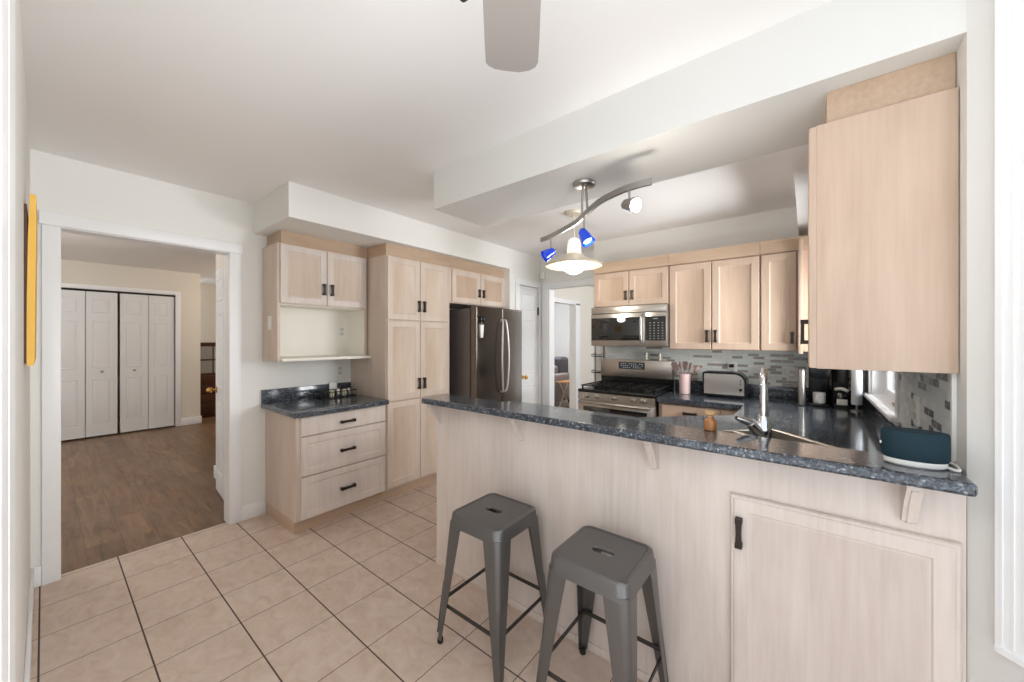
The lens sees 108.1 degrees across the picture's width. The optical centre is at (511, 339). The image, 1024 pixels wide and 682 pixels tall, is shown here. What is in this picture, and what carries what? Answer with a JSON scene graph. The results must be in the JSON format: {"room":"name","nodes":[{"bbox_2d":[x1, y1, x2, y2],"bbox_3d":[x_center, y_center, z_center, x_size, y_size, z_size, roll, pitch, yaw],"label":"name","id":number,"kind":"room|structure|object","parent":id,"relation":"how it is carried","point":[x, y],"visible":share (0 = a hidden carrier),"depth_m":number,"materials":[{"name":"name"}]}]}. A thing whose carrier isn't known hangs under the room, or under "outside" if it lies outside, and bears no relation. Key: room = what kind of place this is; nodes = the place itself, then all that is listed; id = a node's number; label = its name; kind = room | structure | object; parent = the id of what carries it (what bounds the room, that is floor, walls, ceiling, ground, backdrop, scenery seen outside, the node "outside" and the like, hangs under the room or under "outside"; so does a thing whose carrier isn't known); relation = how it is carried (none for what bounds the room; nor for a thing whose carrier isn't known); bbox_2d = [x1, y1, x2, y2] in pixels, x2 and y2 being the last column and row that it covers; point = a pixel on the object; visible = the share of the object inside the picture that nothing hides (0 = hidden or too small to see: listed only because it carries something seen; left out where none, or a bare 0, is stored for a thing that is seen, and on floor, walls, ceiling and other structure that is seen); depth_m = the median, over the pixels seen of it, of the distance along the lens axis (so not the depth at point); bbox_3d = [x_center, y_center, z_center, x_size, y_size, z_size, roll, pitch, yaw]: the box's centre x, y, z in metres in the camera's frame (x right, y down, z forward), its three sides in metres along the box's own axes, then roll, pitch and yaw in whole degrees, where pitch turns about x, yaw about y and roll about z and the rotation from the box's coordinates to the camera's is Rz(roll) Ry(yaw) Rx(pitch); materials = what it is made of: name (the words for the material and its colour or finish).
{"room":"kitchen","nodes":[
{"label":"kitchen","id":0,"kind":"room"},
{"bbox_2d":[15,0,29,681],"bbox_3d":[-1.900,0.165,1.370,2.100,2.450,0.120,0,0,38],"label":"wall","id":1,"kind":"structure","parent":0,"point":[22,140],"depth_m":1.25,"materials":[{"name":"white paint"}]},
{"bbox_2d":[0,0,14,681],"bbox_3d":[-0.851,0.165,0.545,0.570,2.450,0.131,0,0,38],"label":"trim","id":2,"kind":"structure","parent":1,"relation":"attached to","point":[7,7],"depth_m":0.61,"materials":[{"name":"white"}]},
{"bbox_2d":[24,568,33,681],"bbox_3d":[-1.857,1.333,1.421,2.076,0.115,0.014,0,0,38],"label":"baseboard","id":3,"kind":"structure","parent":1,"relation":"attached to","point":[28,652],"depth_m":1.62,"materials":[{"name":"white"}]},
{"bbox_2d":[24,194,37,365],"bbox_3d":[-2.018,-0.225,1.559,0.500,0.650,0.029,0,0,38],"label":"canvas","id":4,"kind":"object","parent":1,"relation":"attached to","point":[31,222],"visible":1,"depth_m":1.41,"materials":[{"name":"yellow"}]},
{"bbox_2d":[61,259,199,432],"bbox_3d":[-6.390,0.155,5.075,0.600,2.470,3.210,0,0,38],"label":"wall","id":5,"kind":"structure","parent":0,"point":[72,271],"depth_m":5.88,"materials":[{"name":"beige paint"}]},
{"bbox_2d":[61,290,116,440],"bbox_3d":[-5.939,0.350,5.170,0.067,2.040,0.614,0,0,38],"label":"bifold door","id":6,"kind":"structure","parent":5,"relation":"in","point":[101,307],"depth_m":5.20,"materials":[{"name":"white paint"}]},
{"bbox_2d":[61,287,174,296],"bbox_3d":[-5.780,-0.686,5.433,0.030,0.028,1.270,0,0,38],"label":"trim","id":7,"kind":"structure","parent":5,"relation":"attached to","point":[62,288],"depth_m":5.41,"materials":[{"name":"black"}]},
{"bbox_2d":[61,283,180,426],"bbox_3d":[-5.739,0.315,5.398,0.018,2.150,1.405,0,0,38],"label":"trim","id":8,"kind":"structure","parent":5,"relation":"attached to","point":[67,285],"depth_m":5.90,"materials":[{"name":"white"}]},
{"bbox_2d":[120,293,173,432],"bbox_3d":[-5.548,0.350,5.664,0.067,2.040,0.594,0,0,38],"label":"bifold door","id":9,"kind":"structure","parent":5,"relation":"in","point":[146,321],"depth_m":5.65,"materials":[{"name":"white paint"}]},
{"bbox_2d":[181,415,201,425],"bbox_3d":[-5.460,1.330,6.235,0.614,0.120,0.264,0,0,38],"label":"baseboard","id":10,"kind":"structure","parent":5,"relation":"attached to","point":[198,419],"depth_m":6.05,"materials":[{"name":"white wood"}]},
{"bbox_2d":[200,283,215,341],"bbox_3d":[-5.442,0.155,8.024,0.100,2.470,2.590,0,0,38],"label":"wall","id":11,"kind":"structure","parent":0,"point":[207,291],"depth_m":7.28,"materials":[{"name":"beige paint"}]},
{"bbox_2d":[216,254,223,269],"bbox_3d":[-2.497,0.155,3.426,1.150,2.470,0.115,0,0,38],"label":"wall partition","id":12,"kind":"structure","parent":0,"point":[219,258],"depth_m":3.66,"materials":[{"name":"beige paint"}]},
{"bbox_2d":[30,149,593,568],"bbox_3d":[0.224,0.165,5.842,0.130,2.450,9.767,0,0,38],"label":"wall","id":13,"kind":"structure","parent":0,"point":[62,185],"depth_m":2.65,"materials":[{"name":"white paint"}]},
{"bbox_2d":[39,210,242,585],"bbox_3d":[-2.406,0.333,2.500,0.142,2.115,0.963,0,0,38],"label":"trim","id":14,"kind":"structure","parent":13,"relation":"attached to","point":[53,224],"depth_m":2.18,"materials":[{"name":"white wood"}]},
{"bbox_2d":[31,499,264,587],"bbox_3d":[-2.325,1.333,2.513,0.014,0.115,1.142,0,0,38],"label":"baseboard","id":15,"kind":"structure","parent":13,"relation":"attached to","point":[257,508],"depth_m":2.86,"materials":[{"name":"white"}]},
{"bbox_2d":[206,265,223,499],"bbox_3d":[-2.454,0.373,3.173,0.751,2.010,0.117,0,0,38],"label":"door","id":16,"kind":"structure","parent":13,"relation":"in","point":[219,389],"depth_m":3.27,"materials":[{"name":"white paint"}]},
{"bbox_2d":[261,382,350,402],"bbox_3d":[-1.755,0.456,3.223,0.020,0.105,0.730,0,0,38],"label":"backsplash","id":17,"kind":"structure","parent":13,"relation":"attached to","point":[301,392],"depth_m":3.12,"materials":[{"name":"stone"}]},
{"bbox_2d":[263,230,370,361],"bbox_3d":[-1.613,-0.327,3.137,0.349,0.993,0.750,0,0,38],"label":"upper cabinet","id":18,"kind":"object","parent":13,"relation":"attached to","point":[313,287],"visible":1,"depth_m":3.06,"materials":[{"name":"brown wood"}]},
{"bbox_2d":[268,316,270,329],"bbox_3d":[-1.867,-0.125,2.852,0.065,0.105,0.011,0,0,38],"label":"wall switch","id":19,"kind":"object","parent":18,"relation":"attached to","point":[269,317],"visible":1,"depth_m":2.85,"materials":[{"name":"white plastic"}]},
{"bbox_2d":[280,355,370,361],"bbox_3d":[-1.608,0.157,3.144,0.346,0.022,0.732,0,0,38],"label":"shelf","id":20,"kind":"object","parent":18,"relation":"attached to","point":[283,358],"depth_m":3.07,"materials":[{"name":"white laminate"}]},
{"bbox_2d":[339,327,344,336],"bbox_3d":[-1.578,-0.070,3.440,0.008,0.090,0.055,0,0,38],"label":"wall outlet","id":21,"kind":"object","parent":18,"relation":"attached to","point":[341,329],"visible":1,"depth_m":3.44,"materials":[{"name":"white plastic"}]},
{"bbox_2d":[336,364,342,376],"bbox_3d":[-1.596,0.290,3.435,0.008,0.115,0.070,0,0,38],"label":"wall outlet","id":22,"kind":"object","parent":13,"relation":"attached to","point":[339,367],"visible":1,"depth_m":3.43,"materials":[{"name":"white plastic"}]},
{"bbox_2d":[449,257,504,308],"bbox_3d":[-0.572,-0.595,4.229,0.624,0.456,0.853,0,0,38],"label":"upper cabinet","id":23,"kind":"object","parent":13,"relation":"attached to","point":[470,283],"visible":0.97,"depth_m":4.02,"materials":[{"name":"brown wood"}]},
{"bbox_2d":[554,297,579,408],"bbox_3d":[0.858,0.335,6.633,0.140,2.110,1.260,0,0,38],"label":"trim","id":24,"kind":"structure","parent":13,"relation":"attached to","point":[574,308],"depth_m":7.00,"materials":[{"name":"white"}]},
{"bbox_2d":[31,399,643,681],"bbox_3d":[-0.922,1.440,5.837,10.500,0.100,11.200,0,0,38],"label":"floor","id":25,"kind":"structure","parent":0,"point":[355,596],"depth_m":2.03,"materials":[{"name":"beige tile"}]},
{"bbox_2d":[200,342,215,417],"bbox_3d":[-5.447,0.725,6.867,0.470,1.330,0.750,0,0,38],"label":"hutch","id":26,"kind":"object","parent":25,"relation":"on","point":[207,349],"visible":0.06,"depth_m":6.58,"materials":[{"name":"brown wood"}]},
{"bbox_2d":[265,405,384,533],"bbox_3d":[-1.509,0.969,3.051,0.619,0.842,0.705,0,0,38],"label":"base cabinet","id":27,"kind":"object","parent":25,"relation":"on","point":[319,469],"visible":0.96,"depth_m":2.81,"materials":[{"name":"brown wood"}]},
{"bbox_2d":[261,382,388,418],"bbox_3d":[-1.511,0.475,3.030,0.643,0.144,0.737,0,0,38],"label":"countertop","id":28,"kind":"structure","parent":27,"relation":"on","point":[293,402],"depth_m":2.98,"materials":[{"name":"black stone"}]},
{"bbox_2d":[329,382,336,394],"bbox_3d":[-1.619,0.449,3.359,0.022,0.117,0.070,0,0,38],"label":"dock","id":29,"kind":"object","parent":28,"relation":"on","point":[333,385],"visible":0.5,"depth_m":3.35,"materials":[{"name":"white plastic"}]},
{"bbox_2d":[314,388,356,399],"bbox_3d":[-1.550,0.477,3.267,0.177,0.060,0.291,0,0,38],"label":"wire basket","id":30,"kind":"object","parent":28,"relation":"on","point":[352,394],"visible":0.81,"depth_m":3.22,"materials":[{"name":"black metal"}]},
{"bbox_2d":[323,390,327,397],"bbox_3d":[-1.602,0.467,3.186,0.040,0.066,0.040,0,0,38],"label":"spice jar","id":31,"kind":"object","parent":30,"relation":"in","point":[325,395],"visible":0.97,"depth_m":3.17,"materials":[{"name":"black"}]},
{"bbox_2d":[335,388,339,395],"bbox_3d":[-1.534,0.466,3.272,0.040,0.068,0.040,0,0,38],"label":"spice jar","id":32,"kind":"object","parent":30,"relation":"in","point":[336,389],"visible":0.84,"depth_m":3.26,"materials":[{"name":"clear glass"}]},
{"bbox_2d":[351,243,449,499],"bbox_3d":[-1.062,0.283,3.612,0.624,2.213,0.720,0,0,38],"label":"cupboard","id":33,"kind":"object","parent":25,"relation":"on","point":[408,288],"visible":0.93,"depth_m":3.33,"materials":[{"name":"brown wood"}]},
{"bbox_2d":[449,306,521,401],"bbox_3d":[-0.402,0.526,4.174,0.844,1.728,0.751,0,0,38],"label":"refrigerator","id":34,"kind":"object","parent":25,"relation":"on","point":[489,367],"visible":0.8,"depth_m":3.85,"materials":[{"name":"grey metal"}]},
{"bbox_2d":[479,325,483,337],"bbox_3d":[-0.303,-0.080,3.698,0.018,0.130,0.050,0,0,38],"label":"sheath","id":35,"kind":"object","parent":34,"relation":"attached to","point":[481,327],"visible":1,"depth_m":3.69,"materials":[{"name":"white plastic"}]},
{"bbox_2d":[478,316,484,324],"bbox_3d":[-0.303,-0.174,3.698,0.013,0.107,0.086,0,0,38],"label":"scissors","id":36,"kind":"object","parent":35,"relation":"in","point":[482,317],"visible":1,"depth_m":3.69,"materials":[{"name":"black plastic"}]},
{"bbox_2d":[437,493,545,681],"bbox_3d":[-0.082,1.091,1.732,0.378,0.597,0.379,0,0,38],"label":"bar stool","id":37,"kind":"object","parent":25,"relation":"on","point":[494,519],"visible":0.94,"depth_m":1.64,"materials":[{"name":"grey paint"}]},
{"bbox_2d":[554,356,568,402],"bbox_3d":[0.653,0.890,8.161,1.080,1.000,1.000,0,0,38],"label":"armchair","id":38,"kind":"object","parent":25,"relation":"on","point":[561,372],"visible":0.28,"depth_m":7.94,"materials":[{"name":"grey fabric"}]},
{"bbox_2d":[554,365,557,373],"bbox_3d":[0.651,0.755,8.239,0.780,0.370,0.280,0,0,38],"label":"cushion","id":39,"kind":"object","parent":38,"relation":"on","point":[555,366],"depth_m":8.00,"materials":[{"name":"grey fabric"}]},
{"bbox_2d":[557,380,568,406],"bbox_3d":[1.171,1.121,7.495,0.360,0.551,0.480,0,0,38],"label":"folding table","id":40,"kind":"object","parent":25,"relation":"on","point":[562,381],"visible":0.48,"depth_m":7.52,"materials":[{"name":"brown wood"}]},
{"bbox_2d":[536,526,668,681],"bbox_3d":[0.342,1.091,1.396,0.378,0.597,0.379,0,0,38],"label":"bar stool","id":41,"kind":"object","parent":25,"relation":"on","point":[618,578],"visible":1,"depth_m":1.34,"materials":[{"name":"grey paint"}]},
{"bbox_2d":[578,358,673,416],"bbox_3d":[1.060,0.797,3.493,0.710,1.185,0.638,0,0,38],"label":"gas range","id":42,"kind":"object","parent":25,"relation":"on","point":[627,387],"visible":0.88,"depth_m":3.46,"materials":[{"name":"silver metal"}]},
{"bbox_2d":[578,384,671,398],"bbox_3d":[1.061,0.480,3.495,0.710,0.030,0.525,0,0,38],"label":"cooktop","id":43,"kind":"object","parent":42,"relation":"in","point":[604,391],"depth_m":3.34,"materials":[{"name":"black metal"}]},
{"bbox_2d":[644,352,647,359],"bbox_3d":[1.317,0.166,3.646,0.036,0.076,0.036,0,0,38],"label":"shaker","id":44,"kind":"object","parent":42,"relation":"on","point":[645,353],"visible":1,"depth_m":3.63,"materials":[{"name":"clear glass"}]},
{"bbox_2d":[658,352,661,360],"bbox_3d":[1.418,0.166,3.566,0.036,0.076,0.036,0,0,38],"label":"shaker","id":45,"kind":"object","parent":42,"relation":"on","point":[659,353],"visible":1,"depth_m":3.55,"materials":[{"name":"clear glass"}]},
{"bbox_2d":[427,404,965,681],"bbox_3d":[0.362,0.887,1.642,2.137,1.005,0.177,0,0,38],"label":"base cabinet","id":46,"kind":"object","parent":25,"relation":"on","point":[767,571],"visible":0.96,"depth_m":1.29,"materials":[{"name":"brown wood"}]},
{"bbox_2d":[422,394,977,496],"bbox_3d":[0.354,0.367,1.633,2.125,0.034,0.210,0,0,38],"label":"countertop","id":47,"kind":"structure","parent":46,"relation":"on","point":[842,461],"depth_m":1.25,"materials":[{"name":"stone"}]},
{"bbox_2d":[704,410,716,430],"bbox_3d":[0.764,0.314,1.432,0.046,0.072,0.046,0,0,38],"label":"bottle","id":48,"kind":"object","parent":47,"relation":"on","point":[710,424],"visible":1,"depth_m":1.42,"materials":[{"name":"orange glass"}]},
{"bbox_2d":[880,427,961,472],"bbox_3d":[1.136,0.302,1.028,0.172,0.096,0.096,0,0,14],"label":"smart speaker","id":49,"kind":"object","parent":47,"relation":"on","point":[908,447],"visible":1,"depth_m":1.00},
{"bbox_2d":[659,402,737,416],"bbox_3d":[1.624,0.956,3.100,0.628,0.869,0.579,0,0,38],"label":"base cabinet","id":50,"kind":"object","parent":25,"relation":"on","point":[665,409],"visible":0.17,"depth_m":2.95,"materials":[{"name":"brown wood"}]},
{"bbox_2d":[254,181,509,269],"bbox_3d":[-1.025,-0.942,3.625,0.671,0.238,2.366,0,0,38],"label":"soffit","id":51,"kind":"structure","parent":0,"point":[292,207],"depth_m":2.92,"materials":[{"name":"white paint"}]},
{"bbox_2d":[20,0,830,284],"bbox_3d":[-2.381,-1.120,3.516,11.100,0.120,5.750,0,0,38],"label":"ceiling","id":52,"kind":"structure","parent":0,"point":[361,101],"depth_m":1.61,"materials":[{"name":"white paint"}]},
{"bbox_2d":[460,0,540,71],"bbox_3d":[-0.024,-0.758,0.387,1.119,0.604,1.084,0,0,38],"label":"ceiling fan","id":53,"kind":"object","parent":52,"relation":"hanging from","point":[511,27],"visible":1,"depth_m":0.88,"materials":[{"name":"silver metal"}]},
{"bbox_2d":[545,209,603,274],"bbox_3d":[0.516,-0.800,3.094,0.480,0.520,0.480,0,0,38],"label":"pendant lamp","id":54,"kind":"object","parent":52,"relation":"hanging from","point":[573,262],"visible":0.99,"depth_m":3.04,"materials":[{"name":"beige metal"}]},
{"bbox_2d":[540,178,651,261],"bbox_3d":[0.363,-0.654,2.002,0.121,0.331,1.000,0,0,-20],"label":"track light","id":55,"kind":"object","parent":52,"relation":"hanging from","point":[633,205],"visible":1,"depth_m":1.91,"materials":[{"name":"silver metal"}]},
{"bbox_2d":[501,249,540,403],"bbox_3d":[-0.099,0.165,4.888,0.790,2.450,0.765,0,0,38],"label":"wall","id":56,"kind":"structure","parent":0,"point":[524,266],"depth_m":4.51,"materials":[{"name":"white paint"}]},
{"bbox_2d":[515,278,541,403],"bbox_3d":[0.209,0.330,4.624,0.020,2.120,0.545,0,0,38],"label":"trim","id":57,"kind":"structure","parent":56,"relation":"attached to","point":[518,281],"depth_m":4.74,"materials":[{"name":"white"}]},
{"bbox_2d":[520,285,538,403],"bbox_3d":[0.225,0.362,4.640,0.116,2.035,0.417,0,0,38],"label":"door","id":58,"kind":"structure","parent":56,"relation":"in","point":[529,308],"depth_m":4.67,"materials":[{"name":"white paint"}]},
{"bbox_2d":[554,303,568,371],"bbox_3d":[2.193,0.155,10.450,2.650,2.470,0.100,0,0,38],"label":"wall","id":59,"kind":"structure","parent":0,"point":[561,311],"depth_m":10.96,"materials":[{"name":"white paint"}]},
{"bbox_2d":[541,249,593,404],"bbox_3d":[0.709,0.165,4.530,0.920,2.450,0.320,0,0,38],"label":"wall","id":60,"kind":"structure","parent":0,"point":[552,276],"depth_m":4.72,"materials":[{"name":"white paint"}]},
{"bbox_2d":[540,272,545,278],"bbox_3d":[0.397,-0.823,4.797,0.070,0.095,0.050,0,0,38],"label":"door chime","id":61,"kind":"object","parent":60,"relation":"attached to","point":[542,274],"visible":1,"depth_m":4.78,"materials":[{"name":"white plastic"}]},
{"bbox_2d":[543,278,593,405],"bbox_3d":[0.754,0.335,4.611,0.810,2.110,0.138,0,0,38],"label":"trim","id":62,"kind":"structure","parent":60,"relation":"attached to","point":[548,293],"depth_m":4.78,"materials":[{"name":"white"}]},
{"bbox_2d":[594,206,864,391],"bbox_3d":[1.821,0.165,3.393,2.275,2.450,0.120,0,0,38],"label":"wall","id":63,"kind":"structure","parent":0,"point":[780,223],"depth_m":3.40,"materials":[{"name":"white paint"}]},
{"bbox_2d":[591,346,603,381],"bbox_3d":[0.916,0.265,3.967,0.102,0.390,0.100,0,0,38],"label":"wire rack","id":64,"kind":"object","parent":63,"relation":"attached to","point":[595,354],"visible":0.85,"depth_m":3.97,"materials":[{"name":"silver metal"}]},
{"bbox_2d":[594,254,669,307],"bbox_3d":[1.186,-0.525,3.582,0.710,0.430,0.369,0,0,38],"label":"upper cabinet","id":65,"kind":"object","parent":63,"relation":"attached to","point":[639,281],"visible":0.93,"depth_m":3.43,"materials":[{"name":"brown wood"}]},
{"bbox_2d":[591,304,669,346],"bbox_3d":[1.154,-0.120,3.535,0.705,0.370,0.463,0,0,38],"label":"microwave","id":66,"kind":"object","parent":65,"relation":"attached to","point":[637,325],"visible":0.98,"depth_m":3.37,"materials":[{"name":"silver metal"}]},
{"bbox_2d":[669,242,759,350],"bbox_3d":[1.725,-0.326,3.155,0.662,0.828,0.369,0,0,38],"label":"upper cabinet","id":67,"kind":"object","parent":63,"relation":"attached to","point":[715,292],"visible":0.97,"depth_m":3.00,"materials":[{"name":"brown wood"}]},
{"bbox_2d":[608,346,850,389],"bbox_3d":[1.785,0.226,3.337,1.960,0.308,0.011,0,0,38],"label":"backsplash","id":68,"kind":"structure","parent":63,"relation":"attached to","point":[750,363],"depth_m":3.25,"materials":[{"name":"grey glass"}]},
{"bbox_2d":[727,361,736,371],"bbox_3d":[1.912,0.250,3.224,0.075,0.110,0.008,0,0,38],"label":"wall outlet","id":69,"kind":"object","parent":68,"relation":"attached to","point":[734,369],"visible":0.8,"depth_m":3.22,"materials":[{"name":"white plastic"}]},
{"bbox_2d":[786,367,797,380],"bbox_3d":[2.237,0.280,2.966,0.075,0.110,0.008,0,0,38],"label":"wall outlet","id":70,"kind":"object","parent":68,"relation":"attached to","point":[791,372],"visible":0.96,"depth_m":2.96,"materials":[{"name":"white plastic"}]},
{"bbox_2d":[790,370,794,378],"bbox_3d":[2.236,0.280,2.964,0.032,0.066,0.003,0,0,38],"label":"socket","id":71,"kind":"object","parent":70,"relation":"attached to","point":[792,372],"depth_m":2.96,"materials":[{"name":"grey plastic"}]},
{"bbox_2d":[760,235,807,353],"bbox_3d":[2.218,-0.318,2.751,0.608,0.845,0.388,0,0,38],"label":"upper cabinet","id":72,"kind":"object","parent":63,"relation":"attached to","point":[783,262],"visible":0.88,"depth_m":2.74,"materials":[{"name":"brown wood"}]},
{"bbox_2d":[792,144,808,235],"bbox_3d":[1.891,-0.941,2.154,0.384,0.241,1.735,0,0,38],"label":"soffit","id":73,"kind":"structure","parent":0,"point":[800,154],"depth_m":1.97,"materials":[{"name":"white paint"}]},
{"bbox_2d":[865,32,966,681],"bbox_3d":[1.981,0.165,1.862,0.120,2.450,2.320,0,0,38],"label":"wall","id":74,"kind":"structure","parent":0,"point":[961,54],"depth_m":1.02,"materials":[{"name":"white paint"}]},
{"bbox_2d":[800,52,958,373],"bbox_3d":[1.345,-0.361,1.444,0.353,0.916,0.765,0,0,38],"label":"upper cabinet","id":75,"kind":"object","parent":74,"relation":"attached to","point":[883,160],"visible":1,"depth_m":1.13,"materials":[{"name":"brown wood"}]},
{"bbox_2d":[863,371,899,425],"bbox_3d":[2.098,-0.113,2.041,0.160,1.075,1.035,0,0,38],"label":"window","id":76,"kind":"structure","parent":74,"relation":"in","point":[883,393],"depth_m":2.27,"materials":[{"name":"white"}]},
{"bbox_2d":[900,372,956,462],"bbox_3d":[1.500,0.243,1.361,0.010,0.291,0.773,0,0,38],"label":"backsplash","id":77,"kind":"structure","parent":74,"relation":"attached to","point":[936,392],"depth_m":1.23,"materials":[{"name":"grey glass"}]},
{"bbox_2d":[913,395,918,426],"bbox_3d":[1.527,0.270,1.405,0.008,0.110,0.070,0,0,38],"label":"wall outlet","id":78,"kind":"object","parent":77,"relation":"attached to","point":[915,398],"visible":1,"depth_m":1.39,"materials":[{"name":"white plastic"}]},
{"bbox_2d":[913,401,915,419],"bbox_3d":[1.525,0.270,1.407,0.003,0.066,0.032,0,0,38],"label":"socket","id":79,"kind":"object","parent":78,"relation":"attached to","point":[914,402],"depth_m":1.40,"materials":[{"name":"grey plastic"}]},
{"bbox_2d":[967,0,1023,681],"bbox_3d":[1.351,0.165,0.403,0.140,2.450,1.200,0,0,-7],"label":"wall","id":80,"kind":"structure","parent":0,"point":[984,664],"depth_m":0.96,"materials":[{"name":"white paint"}]},
{"bbox_2d":[434,0,966,226],"bbox_3d":[0.504,-0.941,1.850,2.180,0.241,0.465,0,0,38],"label":"soffit","id":81,"kind":"object","parent":80,"relation":"attached to","point":[760,93],"depth_m":1.45,"materials":[{"name":"white paint"}]},
{"bbox_2d":[994,0,1023,667],"bbox_3d":[1.302,-0.118,0.465,0.103,1.783,0.936,0,0,-7],"label":"window","id":82,"kind":"structure","parent":80,"relation":"in","point":[1009,14],"depth_m":0.90,"materials":[{"name":"white"}]},
{"bbox_3d":[1.698,0.908,2.500,1.110,0.774,1.428,0,0,38],"label":"cabinet","id":83,"kind":"object","parent":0,"visible":0},
{"bbox_2d":[508,390,880,452],"bbox_3d":[1.081,0.500,2.544,2.133,0.040,2.126,0,0,38],"label":"countertop","id":84,"kind":"structure","parent":83,"relation":"on","point":[836,427],"depth_m":2.25,"materials":[{"name":"stone"}]},
{"bbox_2d":[679,373,690,393],"bbox_3d":[1.528,0.393,3.281,0.090,0.175,0.090,0,0,38],"label":"utensil crock","id":85,"kind":"object","parent":84,"relation":"on","point":[684,380],"visible":0.98,"depth_m":3.24,"materials":[{"name":"pink ceramic"}]},
{"bbox_2d":[671,362,679,377],"bbox_3d":[1.476,0.333,3.290,0.135,0.266,0.014,0,0,27],"label":"spatula","id":86,"kind":"object","parent":85,"relation":"in","point":[674,365],"visible":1,"depth_m":3.30,"materials":[{"name":"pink plastic"}]},
{"bbox_2d":[683,361,687,373],"bbox_3d":[1.531,0.329,3.278,0.034,0.269,0.009,0,0,38],"label":"spatula","id":87,"kind":"object","parent":85,"relation":"in","point":[684,362],"visible":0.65,"depth_m":3.28,"materials":[{"name":"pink plastic"}]},
{"bbox_2d":[690,366,698,379],"bbox_3d":[1.579,0.349,3.276,0.135,0.234,0.039,0,0,36],"label":"ladle","id":88,"kind":"object","parent":85,"relation":"in","point":[696,369],"visible":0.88,"depth_m":3.24,"materials":[{"name":"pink plastic"}]},
{"bbox_2d":[702,370,748,398],"bbox_3d":[1.774,0.375,3.091,0.318,0.210,0.161,0,0,38],"label":"toaster","id":89,"kind":"object","parent":84,"relation":"on","point":[715,383],"visible":1,"depth_m":3.03,"materials":[{"name":"silver metal"}]},
{"bbox_2d":[735,367,771,437],"bbox_3d":[0.973,0.295,1.452,0.215,0.370,0.094,0,0,-31],"label":"faucet","id":90,"kind":"object","parent":84,"relation":"on","point":[762,426],"visible":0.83,"depth_m":1.42,"materials":[{"name":"silver metal"}]},
{"bbox_2d":[675,379,850,403],"bbox_3d":[2.049,0.430,3.119,1.283,0.100,0.022,0,0,38],"label":"granite upstand","id":91,"kind":"object","parent":84,"relation":"on","point":[783,392],"visible":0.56,"depth_m":3.03,"materials":[{"name":"black stone"}]},
{"bbox_2d":[716,428,833,446],"bbox_3d":[1.181,0.562,1.763,0.455,0.176,0.370,0,0,-7],"label":"sink","id":92,"kind":"object","parent":84,"relation":"in","point":[776,434],"visible":0.17,"depth_m":1.88,"materials":[{"name":"silver metal"}]},
{"bbox_2d":[716,430,750,435],"bbox_3d":[1.069,0.562,1.750,0.229,0.176,0.370,0,0,-7],"label":"basin","id":93,"kind":"object","parent":92,"relation":"in","point":[729,431],"depth_m":1.92,"materials":[{"name":"silver metal"}]},
{"bbox_2d":[797,363,829,407],"bbox_3d":[2.220,0.325,2.739,0.185,0.310,0.270,0,0,38],"label":"coffee machine","id":94,"kind":"object","parent":84,"relation":"on","point":[818,379],"visible":0.8,"depth_m":2.69,"materials":[{"name":"black plastic"}]},
{"bbox_2d":[813,392,825,403],"bbox_3d":[2.206,0.421,2.665,0.072,0.075,0.094,0,0,38],"label":"mug","id":95,"kind":"object","parent":94,"relation":"on","point":[818,397],"visible":1,"depth_m":2.65,"materials":[{"name":"white ceramic"}]},
{"bbox_2d":[832,369,849,408],"bbox_3d":[2.349,0.338,2.654,0.087,0.285,0.202,0,0,38],"label":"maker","id":96,"kind":"object","parent":84,"relation":"on","point":[840,378],"visible":0.84,"depth_m":2.60,"materials":[{"name":"black plastic"}]},
{"bbox_2d":[850,370,862,411],"bbox_3d":[2.293,0.323,2.470,0.064,0.315,0.064,0,0,38],"label":"paper towel holder","id":97,"kind":"object","parent":84,"relation":"on","point":[856,375],"visible":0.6,"depth_m":2.45,"materials":[{"name":"white paper"}]},
{"bbox_2d":[861,396,899,428],"bbox_3d":[1.926,0.435,1.911,0.024,0.090,2.068,0,0,38],"label":"granite upstand","id":98,"kind":"object","parent":84,"relation":"on","point":[874,413],"visible":0.14,"depth_m":2.09,"materials":[{"name":"black stone"}]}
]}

